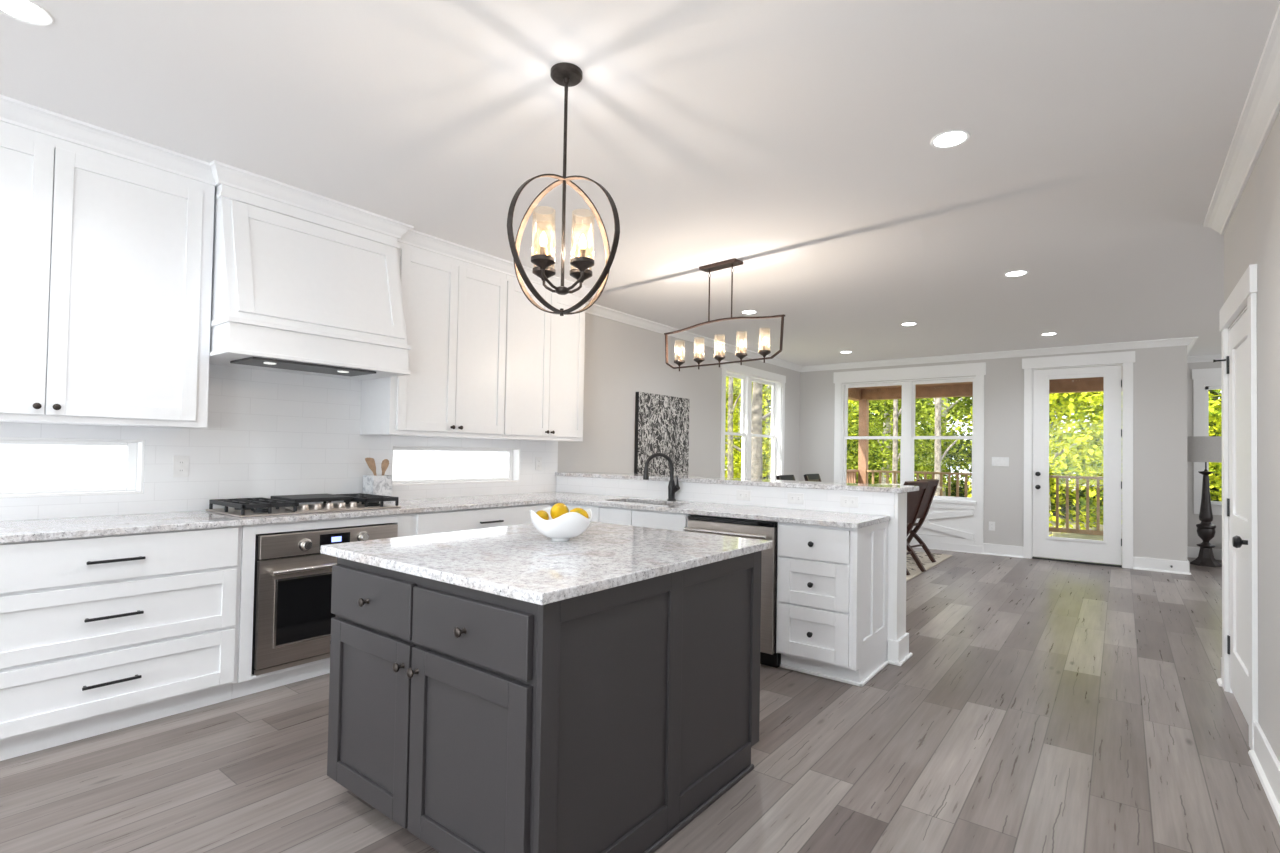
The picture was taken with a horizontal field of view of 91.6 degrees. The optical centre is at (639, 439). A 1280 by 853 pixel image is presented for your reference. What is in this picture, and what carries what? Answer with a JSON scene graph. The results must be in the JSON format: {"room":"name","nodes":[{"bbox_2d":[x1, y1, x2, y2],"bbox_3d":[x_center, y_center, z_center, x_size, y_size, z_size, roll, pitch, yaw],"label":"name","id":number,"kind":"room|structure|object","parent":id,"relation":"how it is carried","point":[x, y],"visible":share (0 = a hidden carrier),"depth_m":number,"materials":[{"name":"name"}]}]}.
{"room":"kitchen","nodes":[
{"label":"kitchen","id":0,"kind":"room"},
{"bbox_2d":[0,312,799,520],"bbox_3d":[-2.181,-0.028,3.996,0.158,2.707,15.650,0,-2,38],"label":"wall","id":1,"kind":"structure","parent":0,"point":[268,433],"depth_m":4.10,"materials":[{"name":"white tile"}]},
{"bbox_2d":[0,437,144,497],"bbox_3d":[-3.049,0.126,2.869,0.144,0.283,1.193,0,-2,38],"label":"window","id":2,"kind":"structure","parent":1,"relation":"in","point":[29,467],"depth_m":3.13,"materials":[{"name":"white glass"}]},
{"bbox_2d":[0,121,214,427],"bbox_3d":[-2.711,-0.710,2.842,0.412,1.260,1.200,0,-2,38],"label":"upper cabinet","id":3,"kind":"object","parent":1,"relation":"attached to","point":[106,259],"visible":1,"depth_m":2.87,"materials":[{"name":"white paint"}]},
{"bbox_2d":[0,95,215,185],"bbox_3d":[-2.863,-1.383,2.623,0.456,0.078,1.770,0,-2,38],"label":"trim","id":4,"kind":"structure","parent":1,"relation":"attached to","point":[15,112],"depth_m":2.84,"materials":[{"name":"white paint"}]},
{"bbox_2d":[173,456,188,476],"bbox_3d":[-2.523,0.146,3.420,0.006,0.118,0.074,0,-2,38],"label":"wall outlet","id":5,"kind":"object","parent":1,"relation":"attached to","point":[180,463],"visible":1,"depth_m":3.42,"materials":[{"name":"white plastic"}]},
{"bbox_2d":[0,364,557,520],"bbox_3d":[-3.829,-0.100,1.743,0.008,0.900,10.048,0,-2,38],"label":"backsplash","id":6,"kind":"structure","parent":1,"relation":"attached to","point":[268,433],"depth_m":3.75,"materials":[{"name":"white tile"}]},
{"bbox_2d":[209,184,410,379],"bbox_3d":[-1.961,-0.856,3.663,0.592,0.908,1.006,0,-2,38],"label":"range hood","id":7,"kind":"object","parent":1,"relation":"attached to","point":[295,290],"visible":0.94,"depth_m":3.44,"materials":[{"name":"white paint"}]},
{"bbox_2d":[210,160,413,239],"bbox_3d":[-1.988,-1.345,3.701,0.503,0.078,1.110,0,-2,38],"label":"trim","id":8,"kind":"structure","parent":1,"relation":"attached to","point":[225,174],"depth_m":3.49,"materials":[{"name":"white paint"}]},
{"bbox_2d":[360,242,506,437],"bbox_3d":[-1.443,-0.654,4.482,0.412,1.260,0.930,0,-2,38],"label":"upper cabinet","id":9,"kind":"object","parent":1,"relation":"attached to","point":[455,310],"visible":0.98,"depth_m":4.33,"materials":[{"name":"white paint"}]},
{"bbox_2d":[391,446,519,485],"bbox_3d":[-1.455,0.199,4.930,0.144,0.287,1.197,0,-2,38],"label":"window","id":10,"kind":"structure","parent":1,"relation":"in","point":[411,465],"depth_m":4.94,"materials":[{"name":"white glass"}]},
{"bbox_2d":[397,229,597,297],"bbox_3d":[-1.122,-1.306,4.874,0.456,0.078,1.908,0,-2,38],"label":"trim","id":11,"kind":"structure","parent":1,"relation":"attached to","point":[412,237],"depth_m":4.47,"materials":[{"name":"white paint"}]},
{"bbox_2d":[473,275,584,440],"bbox_3d":[-0.886,-0.629,5.203,0.412,1.260,0.890,0,-2,38],"label":"upper cabinet","id":12,"kind":"object","parent":1,"relation":"attached to","point":[544,355],"visible":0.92,"depth_m":5.05,"materials":[{"name":"white paint"}]},
{"bbox_2d":[535,457,541,469],"bbox_3d":[-0.898,0.209,5.519,0.006,0.118,0.074,0,-2,38],"label":"wall outlet","id":13,"kind":"object","parent":1,"relation":"attached to","point":[538,464],"visible":1,"depth_m":5.51,"materials":[{"name":"white plastic"}]},
{"bbox_2d":[634,392,689,475],"bbox_3d":[0.263,-0.015,7.000,0.046,0.970,0.980,0,-2,38],"label":"canvas","id":14,"kind":"object","parent":1,"relation":"attached to","point":[661,421],"visible":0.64,"depth_m":6.95,"materials":[{"name":"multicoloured fabric"}]},
{"bbox_2d":[585,302,803,371],"bbox_3d":[0.946,-1.208,7.846,0.090,0.078,5.499,0,-2,38],"label":"trim","id":15,"kind":"structure","parent":1,"relation":"attached to","point":[595,309],"depth_m":7.20,"materials":[{"name":"white paint"}]},
{"bbox_2d":[720,360,785,479],"bbox_3d":[1.576,-0.109,8.830,0.185,1.800,1.915,0,-2,38],"label":"window","id":16,"kind":"structure","parent":1,"relation":"in","point":[747,374],"depth_m":8.79,"materials":[{"name":"white paint"}]},
{"bbox_2d":[0,0,1279,365],"bbox_3d":[1.518,-1.458,2.164,8.850,0.200,18.000,0,-2,38],"label":"ceiling","id":17,"kind":"structure","parent":0,"point":[789,140],"depth_m":2.76,"materials":[{"name":"paint"}]},
{"bbox_2d":[0,0,53,25],"bbox_3d":[-2.039,-1.418,2.046,0.164,0.004,0.164,0,-2,38],"label":"recessed light","id":18,"kind":"object","parent":17,"relation":"in","point":[27,11],"visible":1,"depth_m":2.06,"materials":[{"name":"white paint"}]},
{"bbox_2d":[507,62,619,315],"bbox_3d":[-0.284,-0.924,2.332,0.389,0.920,0.397,1,-1,-8],"label":"pendant light","id":19,"kind":"object","parent":17,"relation":"hanging from","point":[565,74],"visible":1,"depth_m":2.31,"materials":[{"name":"brown metal"}]},
{"bbox_2d":[664,258,784,370],"bbox_3d":[0.601,-0.932,4.664,1.090,0.776,0.110,0,-2,43],"label":"linear chandelier","id":20,"kind":"object","parent":17,"relation":"hanging from","point":[734,262],"visible":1,"depth_m":4.63,"materials":[{"name":"brown metal"}]},
{"bbox_2d":[741,310,756,313],"bbox_3d":[1.090,-1.277,6.221,0.164,0.004,0.164,0,-2,38],"label":"recessed light","id":21,"kind":"object","parent":17,"relation":"in","point":[745,311],"visible":1,"depth_m":6.22,"materials":[{"name":"white plastic"}]},
{"bbox_2d":[901,322,916,325],"bbox_3d":[2.876,-1.237,6.653,0.164,0.004,0.164,0,-2,38],"label":"recessed light","id":22,"kind":"object","parent":17,"relation":"in","point":[910,323],"visible":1,"depth_m":6.66,"materials":[{"name":"white"}]},
{"bbox_2d":[930,130,970,148],"bbox_3d":[1.387,-1.344,2.784,0.164,0.004,0.164,0,-2,38],"label":"recessed light","id":23,"kind":"object","parent":17,"relation":"in","point":[952,138],"visible":1,"depth_m":2.78,"materials":[{"name":"white plastic"}]},
{"bbox_2d":[1004,270,1027,276],"bbox_3d":[2.889,-1.276,4.780,0.164,0.004,0.164,0,-2,38],"label":"recessed light","id":24,"kind":"object","parent":17,"relation":"in","point":[1020,272],"visible":1,"depth_m":4.77,"materials":[{"name":"white plastic"}]},
{"bbox_2d":[1041,333,1057,335],"bbox_3d":[4.638,-1.199,7.054,0.164,0.004,0.164,0,-2,38],"label":"recessed light","id":25,"kind":"object","parent":17,"relation":"in","point":[1044,334],"visible":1,"depth_m":7.06,"materials":[{"name":"white plastic"}]},
{"bbox_2d":[0,547,1279,852],"bbox_3d":[1.509,1.408,2.073,8.350,0.120,17.500,0,-2,38],"label":"floor","id":26,"kind":"structure","parent":0,"point":[1037,705],"depth_m":2.62,"materials":[{"name":"grey wood"}]},
{"bbox_2d":[0,526,241,760],"bbox_3d":[-2.517,0.856,2.894,0.652,0.882,0.973,0,-2,38],"label":"base cabinet","id":27,"kind":"object","parent":26,"relation":"on","point":[99,635],"visible":0.99,"depth_m":2.71,"materials":[{"name":"white paint"}]},
{"bbox_2d":[232,513,410,698],"bbox_3d":[-1.951,0.882,3.661,0.610,0.882,0.930,0,-2,38],"label":"base cabinet","id":28,"kind":"object","parent":26,"relation":"on","point":[247,683],"visible":0.27,"depth_m":3.21,"materials":[{"name":"white paint"}]},
{"bbox_2d":[252,523,397,675],"bbox_3d":[-1.807,0.851,3.532,0.399,0.704,0.764,0,-2,38],"label":"wall oven","id":29,"kind":"object","parent":28,"relation":"in","point":[292,615],"visible":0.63,"depth_m":3.29,"materials":[{"name":"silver metal"}]},
{"bbox_2d":[410,503,556,535],"bbox_3d":[-1.083,0.919,4.747,0.652,0.882,1.848,0,-2,38],"label":"base cabinet","id":30,"kind":"object","parent":26,"relation":"on","point":[423,523],"visible":0.2,"depth_m":4.20,"materials":[{"name":"white paint"}]},
{"bbox_2d":[327,551,761,852],"bbox_3d":[-0.321,0.883,2.419,1.107,0.882,1.304,0,-2,38],"label":"kitchen island","id":31,"kind":"object","parent":26,"relation":"on","point":[610,720],"visible":0.92,"depth_m":1.92,"materials":[{"name":"grey paint"}]},
{"bbox_2d":[320,521,772,604],"bbox_3d":[-0.314,0.427,2.485,1.192,0.031,1.336,0,-2,38],"label":"island countertop","id":32,"kind":"structure","parent":31,"relation":"on","point":[518,562],"depth_m":2.18,"materials":[{"name":"stone"}]},
{"bbox_2d":[530,507,591,541],"bbox_3d":[-0.326,0.349,2.561,0.256,0.127,0.256,0,-2,38],"label":"fruit bowl","id":33,"kind":"object","parent":32,"relation":"on","point":[566,526],"visible":0.94,"depth_m":2.47,"materials":[{"name":"white ceramic"}]},
{"bbox_2d":[536,510,548,519],"bbox_3d":[-0.402,0.317,2.543,0.070,0.059,0.069,2,-2,-37],"label":"lemon","id":34,"kind":"object","parent":33,"relation":"in","point":[543,514],"visible":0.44,"depth_m":2.52,"materials":[{"name":"yellow food"}]},
{"bbox_2d":[550,503,568,518],"bbox_3d":[-0.331,0.300,2.564,0.087,0.083,0.090,2,-2,-44],"label":"lemon","id":35,"kind":"object","parent":33,"relation":"in","point":[558,509],"visible":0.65,"depth_m":2.52,"materials":[{"name":"yellow food"}]},
{"bbox_2d":[570,508,588,517],"bbox_3d":[-0.249,0.307,2.561,0.066,0.057,0.061,0,-1,29],"label":"lemon","id":36,"kind":"object","parent":33,"relation":"in","point":[581,511],"visible":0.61,"depth_m":2.54,"materials":[{"name":"yellow food"}]},
{"bbox_2d":[563,503,692,531],"bbox_3d":[0.009,0.936,4.679,1.168,0.882,0.620,0,-2,38],"label":"base cabinet","id":37,"kind":"object","parent":26,"relation":"on","point":[632,517],"visible":0.05,"depth_m":4.36,"materials":[{"name":"white paint"}]},
{"bbox_2d":[0,492,889,543],"bbox_3d":[-1.205,0.417,2.718,2.949,0.030,5.246,0,-2,38],"label":"countertop","id":38,"kind":"structure","parent":37,"relation":"on","point":[92,526],"depth_m":3.61,"materials":[{"name":"stone"}]},
{"bbox_2d":[205,493,401,517],"bbox_3d":[-1.957,0.373,3.679,0.496,0.070,0.900,0,-2,38],"label":"gas cooktop","id":39,"kind":"object","parent":38,"relation":"in","point":[282,504],"visible":1,"depth_m":3.54,"materials":[{"name":"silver metal"}]},
{"bbox_2d":[363,475,391,502],"bbox_3d":[-1.786,0.331,4.231,0.136,0.184,0.136,0,-2,38],"label":"utensil crock","id":40,"kind":"object","parent":38,"relation":"on","point":[379,484],"visible":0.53,"depth_m":4.19,"materials":[{"name":"stone"}]},
{"bbox_2d":[365,458,376,475],"bbox_3d":[-1.807,0.262,4.200,0.012,0.286,0.111,0,-2,38],"label":"wooden spatula","id":41,"kind":"object","parent":40,"relation":"in","point":[370,462],"visible":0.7,"depth_m":4.20,"materials":[{"name":"brown wood"}]},
{"bbox_2d":[381,459,388,474],"bbox_3d":[-1.762,0.270,4.276,0.018,0.276,0.075,0,-2,38],"label":"wooden spoon","id":42,"kind":"object","parent":40,"relation":"in","point":[385,463],"visible":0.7,"depth_m":4.27,"materials":[{"name":"brown wood"}]},
{"bbox_2d":[643,453,679,500],"bbox_3d":[0.166,0.283,4.824,0.288,0.370,0.089,1,-1,-2],"label":"kitchen faucet","id":43,"kind":"object","parent":38,"relation":"on","point":[672,488],"visible":1,"depth_m":4.81,"materials":[{"name":"black metal"}]},
{"bbox_2d":[684,515,778,667],"bbox_3d":[0.712,0.941,4.106,0.624,0.872,0.645,0,-2,38],"label":"dishwasher","id":44,"kind":"object","parent":26,"relation":"on","point":[724,526],"visible":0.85,"depth_m":3.75,"materials":[{"name":"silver metal"}]},
{"bbox_2d":[776,521,888,686],"bbox_3d":[1.177,0.938,3.784,0.495,0.882,0.634,0,-2,38],"label":"base cabinet","id":45,"kind":"object","parent":26,"relation":"on","point":[832,582],"visible":0.94,"depth_m":3.58,"materials":[{"name":"white paint"}]},
{"bbox_2d":[906,551,951,581],"bbox_3d":[2.460,1.477,7.715,2.050,0.012,2.690,0,-2,38],"label":"area rug","id":46,"kind":"object","parent":26,"relation":"on","point":[911,565],"visible":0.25,"depth_m":7.58,"materials":[{"name":"beige fabric"}]},
{"bbox_2d":[776,475,795,480],"bbox_3d":[2.076,0.964,7.999,0.505,1.010,0.470,0,-2,38],"label":"dining chair","id":47,"kind":"object","parent":46,"relation":"on","point":[779,477],"visible":0.15,"depth_m":8.11,"materials":[{"name":"brown wood"}]},
{"bbox_2d":[804,474,821,481],"bbox_3d":[2.614,0.987,8.694,0.505,1.010,0.470,0,-2,38],"label":"dining chair","id":48,"kind":"object","parent":46,"relation":"on","point":[808,477],"visible":0.16,"depth_m":8.81,"materials":[{"name":"brown wood"}]},
{"bbox_2d":[904,481,929,574],"bbox_3d":[2.879,0.956,6.969,0.470,1.010,0.505,2,-2,-39],"label":"dining chair","id":49,"kind":"object","parent":46,"relation":"on","point":[915,499],"visible":0.38,"depth_m":6.92,"materials":[{"name":"brown wood"}]},
{"bbox_2d":[907,479,938,562],"bbox_3d":[3.290,0.976,7.599,0.470,1.010,0.505,2,-2,-39],"label":"dining chair","id":50,"kind":"object","parent":46,"relation":"on","point":[933,484],"visible":0.34,"depth_m":7.58,"materials":[{"name":"brown wood"}]},
{"bbox_2d":[1187,436,1221,566],"bbox_3d":[7.077,0.763,7.779,0.600,1.600,0.600,0,-2,38],"label":"floor lamp","id":51,"kind":"object","parent":26,"relation":"on","point":[1205,449],"visible":0.87,"depth_m":7.70,"materials":[{"name":"brown wood"}]},
{"bbox_2d":[556,476,912,665],"bbox_3d":[0.489,0.860,4.852,3.034,1.058,0.275,0,-2,38],"label":"wall","id":52,"kind":"structure","parent":0,"point":[894,505],"depth_m":4.15,"materials":[{"name":"white paint"}]},
{"bbox_2d":[556,476,894,517],"bbox_3d":[0.412,0.407,4.790,2.971,0.158,0.008,0,-2,38],"label":"backsplash","id":53,"kind":"structure","parent":52,"relation":"attached to","point":[876,503],"depth_m":4.58,"materials":[{"name":"white tile"}]},
{"bbox_2d":[555,472,918,492],"bbox_3d":[0.542,0.317,4.923,3.031,0.032,0.415,0,-2,38],"label":"countertop","id":54,"kind":"structure","parent":52,"relation":"on","point":[692,479],"depth_m":4.49,"materials":[{"name":"stone"}]},
{"bbox_2d":[736,490,750,500],"bbox_3d":[0.752,0.402,4.518,0.118,0.074,0.006,0,-2,38],"label":"wall outlet","id":55,"kind":"object","parent":52,"relation":"attached to","point":[740,494],"visible":1,"depth_m":4.52,"materials":[{"name":"white plastic"}]},
{"bbox_2d":[788,493,803,503],"bbox_3d":[1.069,0.402,4.273,0.118,0.074,0.006,0,-2,38],"label":"wall outlet","id":56,"kind":"object","parent":52,"relation":"attached to","point":[793,498],"visible":1,"depth_m":4.27,"materials":[{"name":"white plastic"}]},
{"bbox_2d":[840,496,857,507],"bbox_3d":[1.361,0.402,4.047,0.118,0.074,0.006,0,-2,38],"label":"wall outlet","id":57,"kind":"object","parent":52,"relation":"attached to","point":[845,501],"visible":1,"depth_m":4.04,"materials":[{"name":"white plastic"}]},
{"bbox_2d":[799,345,1186,560],"bbox_3d":[4.474,0.183,8.643,4.700,2.707,0.150,0,-2,38],"label":"wall","id":58,"kind":"structure","parent":0,"point":[1159,373],"depth_m":7.51,"materials":[{"name":"beige paint"}]},
{"bbox_2d":[833,362,985,545],"bbox_3d":[3.864,0.242,9.075,2.095,2.585,0.190,0,-2,38],"label":"window","id":59,"kind":"structure","parent":58,"relation":"in","point":[950,517],"depth_m":8.79,"materials":[{"name":"white paint"}]},
{"bbox_2d":[989,522,994,530],"bbox_3d":[4.711,1.154,8.327,0.074,0.118,0.006,0,-2,38],"label":"wall outlet","id":60,"kind":"object","parent":58,"relation":"attached to","point":[991,524],"visible":1,"depth_m":8.32,"materials":[{"name":"white plastic"}]},
{"bbox_2d":[801,337,1197,371],"bbox_3d":[4.976,-1.111,9.215,4.790,0.078,1.780,0,-2,38],"label":"trim","id":61,"kind":"structure","parent":58,"relation":"attached to","point":[1189,341],"depth_m":8.16,"materials":[{"name":"white paint"}]},
{"bbox_2d":[992,457,1008,465],"bbox_3d":[4.799,0.289,8.287,0.200,0.120,0.009,0,-2,38],"label":"light switch","id":62,"kind":"object","parent":58,"relation":"attached to","point":[996,461],"visible":1,"depth_m":8.29,"materials":[{"name":"white plastic"}]},
{"bbox_2d":[1022,351,1134,568],"bbox_3d":[5.489,0.236,7.829,1.162,2.600,0.192,0,-2,38],"label":"door","id":63,"kind":"structure","parent":58,"relation":"in","point":[1116,547],"depth_m":7.71,"materials":[{"name":"white paint"}]},
{"bbox_2d":[1187,361,1221,548],"bbox_3d":[6.746,0.145,5.002,3.650,2.707,6.530,0,-2,38],"label":"wall","id":64,"kind":"structure","parent":0,"point":[1193,538],"depth_m":8.38,"materials":[{"name":"beige paint"}]},
{"bbox_2d":[910,540,1221,574],"bbox_3d":[6.210,1.484,8.191,8.000,0.145,1.770,0,-2,38],"label":"baseboard","id":65,"kind":"structure","parent":64,"relation":"attached to","point":[1139,563],"depth_m":8.20,"materials":[{"name":"white paint"}]},
{"bbox_2d":[1187,354,1220,362],"bbox_3d":[8.666,-1.086,7.441,3.200,0.078,0.090,0,-2,38],"label":"trim","id":66,"kind":"structure","parent":64,"relation":"attached to","point":[1203,358],"depth_m":8.32,"materials":[{"name":"white paint"}]},
{"bbox_2d":[1192,368,1221,514],"bbox_3d":[8.011,0.021,8.005,1.365,1.945,0.120,0,-2,38],"label":"window","id":67,"kind":"structure","parent":64,"relation":"in","point":[1211,377],"depth_m":8.34,"materials":[{"name":"white paint"}]},
{"bbox_2d":[1224,110,1279,762],"bbox_3d":[0.112,-0.088,-0.735,0.120,2.707,10.970,0,-2,38],"label":"wall","id":68,"kind":"structure","parent":0,"point":[1252,233],"depth_m":2.59,"materials":[{"name":"beige paint"}]},
{"bbox_2d":[1213,264,1257,749],"bbox_3d":[3.070,0.315,3.142,0.184,2.165,1.070,0,-2,38],"label":"door","id":69,"kind":"structure","parent":68,"relation":"in","point":[1238,360],"depth_m":3.19,"materials":[{"name":"white paint"}]},
{"bbox_2d":[1203,3,1279,234],"bbox_3d":[0.058,-1.402,-0.633,0.090,0.078,10.975,0,-2,38],"label":"trim","id":70,"kind":"structure","parent":68,"relation":"attached to","point":[1261,108],"depth_m":2.61,"materials":[{"name":"white paint"}]},
{"bbox_2d":[1217,657,1279,824],"bbox_3d":[0.092,1.193,-0.731,0.154,0.145,10.980,0,-2,38],"label":"baseboard","id":71,"kind":"structure","parent":68,"relation":"attached to","point":[1266,764],"depth_m":2.48,"materials":[{"name":"white paint"}]},
{"label":"outside","id":72,"kind":"structure","parent":0,"visible":0},
{"bbox_2d":[945,480,1102,540],"bbox_3d":[14.457,3.009,25.391,80.000,0.100,82.000,0,-2,38],"label":"lawn","id":73,"kind":"structure","parent":72,"point":[1054,534],"depth_m":18.47,"materials":[{"name":"green plant"}]},
{"bbox_2d":[725,377,740,477],"bbox_3d":[2.150,-1.066,15.013,0.823,7.301,0.730,1,-1,20],"label":"tree","id":74,"kind":"object","parent":73,"relation":"on","point":[731,407],"visible":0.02,"depth_m":14.95,"materials":[{"name":"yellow plant"}]},
{"bbox_2d":[725,376,741,468],"bbox_3d":[2.854,-0.924,27.453,4.217,7.574,4.381,0,-1,26],"label":"tree","id":75,"kind":"object","parent":73,"relation":"on","point":[726,376],"visible":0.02,"depth_m":26.55,"materials":[{"name":"green plant"}]},
{"bbox_2d":[725,376,770,478],"bbox_3d":[3.880,-0.420,20.558,3.699,6.312,3.707,1,-1,18],"label":"tree","id":76,"kind":"object","parent":73,"relation":"on","point":[736,389],"visible":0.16,"depth_m":19.96,"materials":[{"name":"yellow plant"}]},
{"bbox_2d":[725,382,770,478],"bbox_3d":[3.325,-1.001,17.183,2.146,7.300,1.622,2,-1,-30],"label":"tree","id":77,"kind":"object","parent":73,"relation":"on","point":[756,415],"visible":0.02,"depth_m":17.04,"materials":[{"name":"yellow plant"}]},
{"bbox_2d":[725,377,770,479],"bbox_3d":[5.940,-2.060,33.322,7.420,10.552,7.164,1,-1,17],"label":"tree","id":78,"kind":"object","parent":73,"relation":"on","point":[767,400],"visible":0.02,"depth_m":32.78,"materials":[{"name":"green plant"}]},
{"bbox_2d":[762,384,858,473],"bbox_3d":[6.676,-0.922,24.486,4.305,7.571,4.473,1,-1,0],"label":"tree","id":79,"kind":"object","parent":73,"relation":"on","point":[852,401],"visible":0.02,"depth_m":23.46,"materials":[{"name":"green plant"}]},
{"bbox_2d":[847,402,892,481],"bbox_3d":[13.842,-1.839,37.453,7.420,10.552,7.164,2,-2,-45],"label":"tree","id":80,"kind":"object","parent":73,"relation":"on","point":[869,402],"visible":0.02,"depth_m":36.40,"materials":[{"name":"green plant"}]},
{"bbox_2d":[892,399,900,483],"bbox_3d":[6.147,-1.001,14.858,0.724,7.302,0.641,1,-1,19],"label":"tree","id":81,"kind":"object","parent":73,"relation":"on","point":[895,458],"visible":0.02,"depth_m":14.84,"materials":[{"name":"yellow plant"}]},
{"bbox_2d":[847,398,947,493],"bbox_3d":[7.066,-0.420,18.057,3.514,6.312,3.650,1,-1,10],"label":"tree","id":82,"kind":"object","parent":73,"relation":"on","point":[882,447],"visible":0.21,"depth_m":17.35,"materials":[{"name":"green plant"}]},
{"bbox_2d":[849,397,971,491],"bbox_3d":[11.931,-2.053,28.782,7.164,10.552,7.420,0,-1,22],"label":"tree","id":83,"kind":"object","parent":73,"relation":"on","point":[949,418],"visible":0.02,"depth_m":27.98,"materials":[{"name":"green plant"}]},
{"bbox_2d":[877,396,972,496],"bbox_3d":[10.507,-0.916,21.556,4.381,7.575,4.217,1,-1,16],"label":"tree","id":84,"kind":"object","parent":73,"relation":"on","point":[946,406],"visible":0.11,"depth_m":21.02,"materials":[{"name":"green plant"}]},
{"bbox_2d":[933,398,957,495],"bbox_3d":[6.899,-0.999,14.355,0.920,7.300,0.849,0,-2,38],"label":"tree","id":85,"kind":"object","parent":73,"relation":"on","point":[938,458],"visible":0.04,"depth_m":14.28,"materials":[{"name":"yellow plant"}]},
{"bbox_2d":[945,399,1080,504],"bbox_3d":[19.814,-1.836,32.736,7.164,10.552,7.420,1,-1,-16],"label":"tree","id":86,"kind":"object","parent":73,"relation":"on","point":[967,434],"visible":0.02,"depth_m":32.61,"materials":[{"name":"green plant"}]},
{"bbox_2d":[967,392,1103,536],"bbox_3d":[10.212,-0.418,15.662,3.699,6.309,3.707,0,-1,31],"label":"tree","id":87,"kind":"object","parent":73,"relation":"on","point":[1084,440],"visible":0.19,"depth_m":14.89,"materials":[{"name":"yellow plant"}]},
{"bbox_2d":[1049,392,1213,528],"bbox_3d":[14.252,-0.916,18.613,4.473,7.574,4.305,0,-2,38],"label":"tree","id":88,"kind":"object","parent":73,"relation":"on","point":[1094,502],"visible":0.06,"depth_m":18.82,"materials":[{"name":"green plant"}]},
{"bbox_2d":[1049,390,1221,522],"bbox_3d":[17.930,-2.050,24.109,7.164,10.552,7.420,1,-1,2],"label":"tree","id":89,"kind":"object","parent":73,"relation":"on","point":[1082,494],"visible":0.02,"depth_m":22.87,"materials":[{"name":"green plant"}]},
{"bbox_2d":[1209,389,1221,501],"bbox_3d":[13.358,-0.414,13.184,3.587,6.312,3.728,1,-1,18],"label":"tree","id":90,"kind":"object","parent":73,"relation":"on","point":[1215,415],"visible":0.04,"depth_m":13.55,"materials":[{"name":"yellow plant"}]},
{"bbox_2d":[1209,390,1221,500],"bbox_3d":[25.842,-1.831,28.133,7.164,10.552,7.420,0,-1,23],"label":"tree","id":91,"kind":"object","parent":73,"relation":"on","point":[1214,393],"visible":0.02,"depth_m":27.12,"materials":[{"name":"green plant"}]},
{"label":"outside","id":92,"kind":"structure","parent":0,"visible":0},
{"bbox_2d":[859,377,1097,388],"bbox_3d":[5.219,-1.042,10.037,4.870,0.040,2.900,0,-2,38],"label":"ceiling","id":93,"kind":"structure","parent":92,"point":[1092,377],"depth_m":11.21,"materials":[{"name":"brown wood"}]},
{"bbox_2d":[848,377,1103,400],"bbox_3d":[5.273,-0.919,9.903,4.620,0.210,2.740,0,-2,38],"label":"beam","id":94,"kind":"structure","parent":93,"relation":"attached to","point":[1080,384],"depth_m":11.18,"materials":[{"name":"brown wood"}]},
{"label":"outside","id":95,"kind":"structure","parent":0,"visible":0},
{"bbox_3d":[5.050,1.696,10.042,5.100,0.160,2.850,0,-2,38],"label":"porch deck","id":96,"kind":"object","parent":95,"visible":0},
{"bbox_2d":[847,470,857,482],"bbox_3d":[3.429,1.009,11.149,0.100,0.925,2.560,0,-2,38],"label":"railing","id":97,"kind":"object","parent":96,"relation":"on","point":[851,474],"visible":0.1,"depth_m":11.97,"materials":[{"name":"brown wood"}]},
{"bbox_2d":[858,400,868,483],"bbox_3d":[4.369,0.434,12.168,0.150,2.430,0.150,0,-2,38],"label":"porch post","id":98,"kind":"object","parent":96,"relation":"on","point":[863,444],"visible":0.56,"depth_m":12.12,"materials":[{"name":"brown wood"}]},
{"bbox_2d":[867,470,1102,535],"bbox_3d":[6.125,1.047,10.782,4.314,0.925,0.100,0,-2,38],"label":"porch railing","id":99,"kind":"object","parent":96,"relation":"on","point":[1067,529],"visible":0.23,"depth_m":10.13,"materials":[{"name":"brown wood"}]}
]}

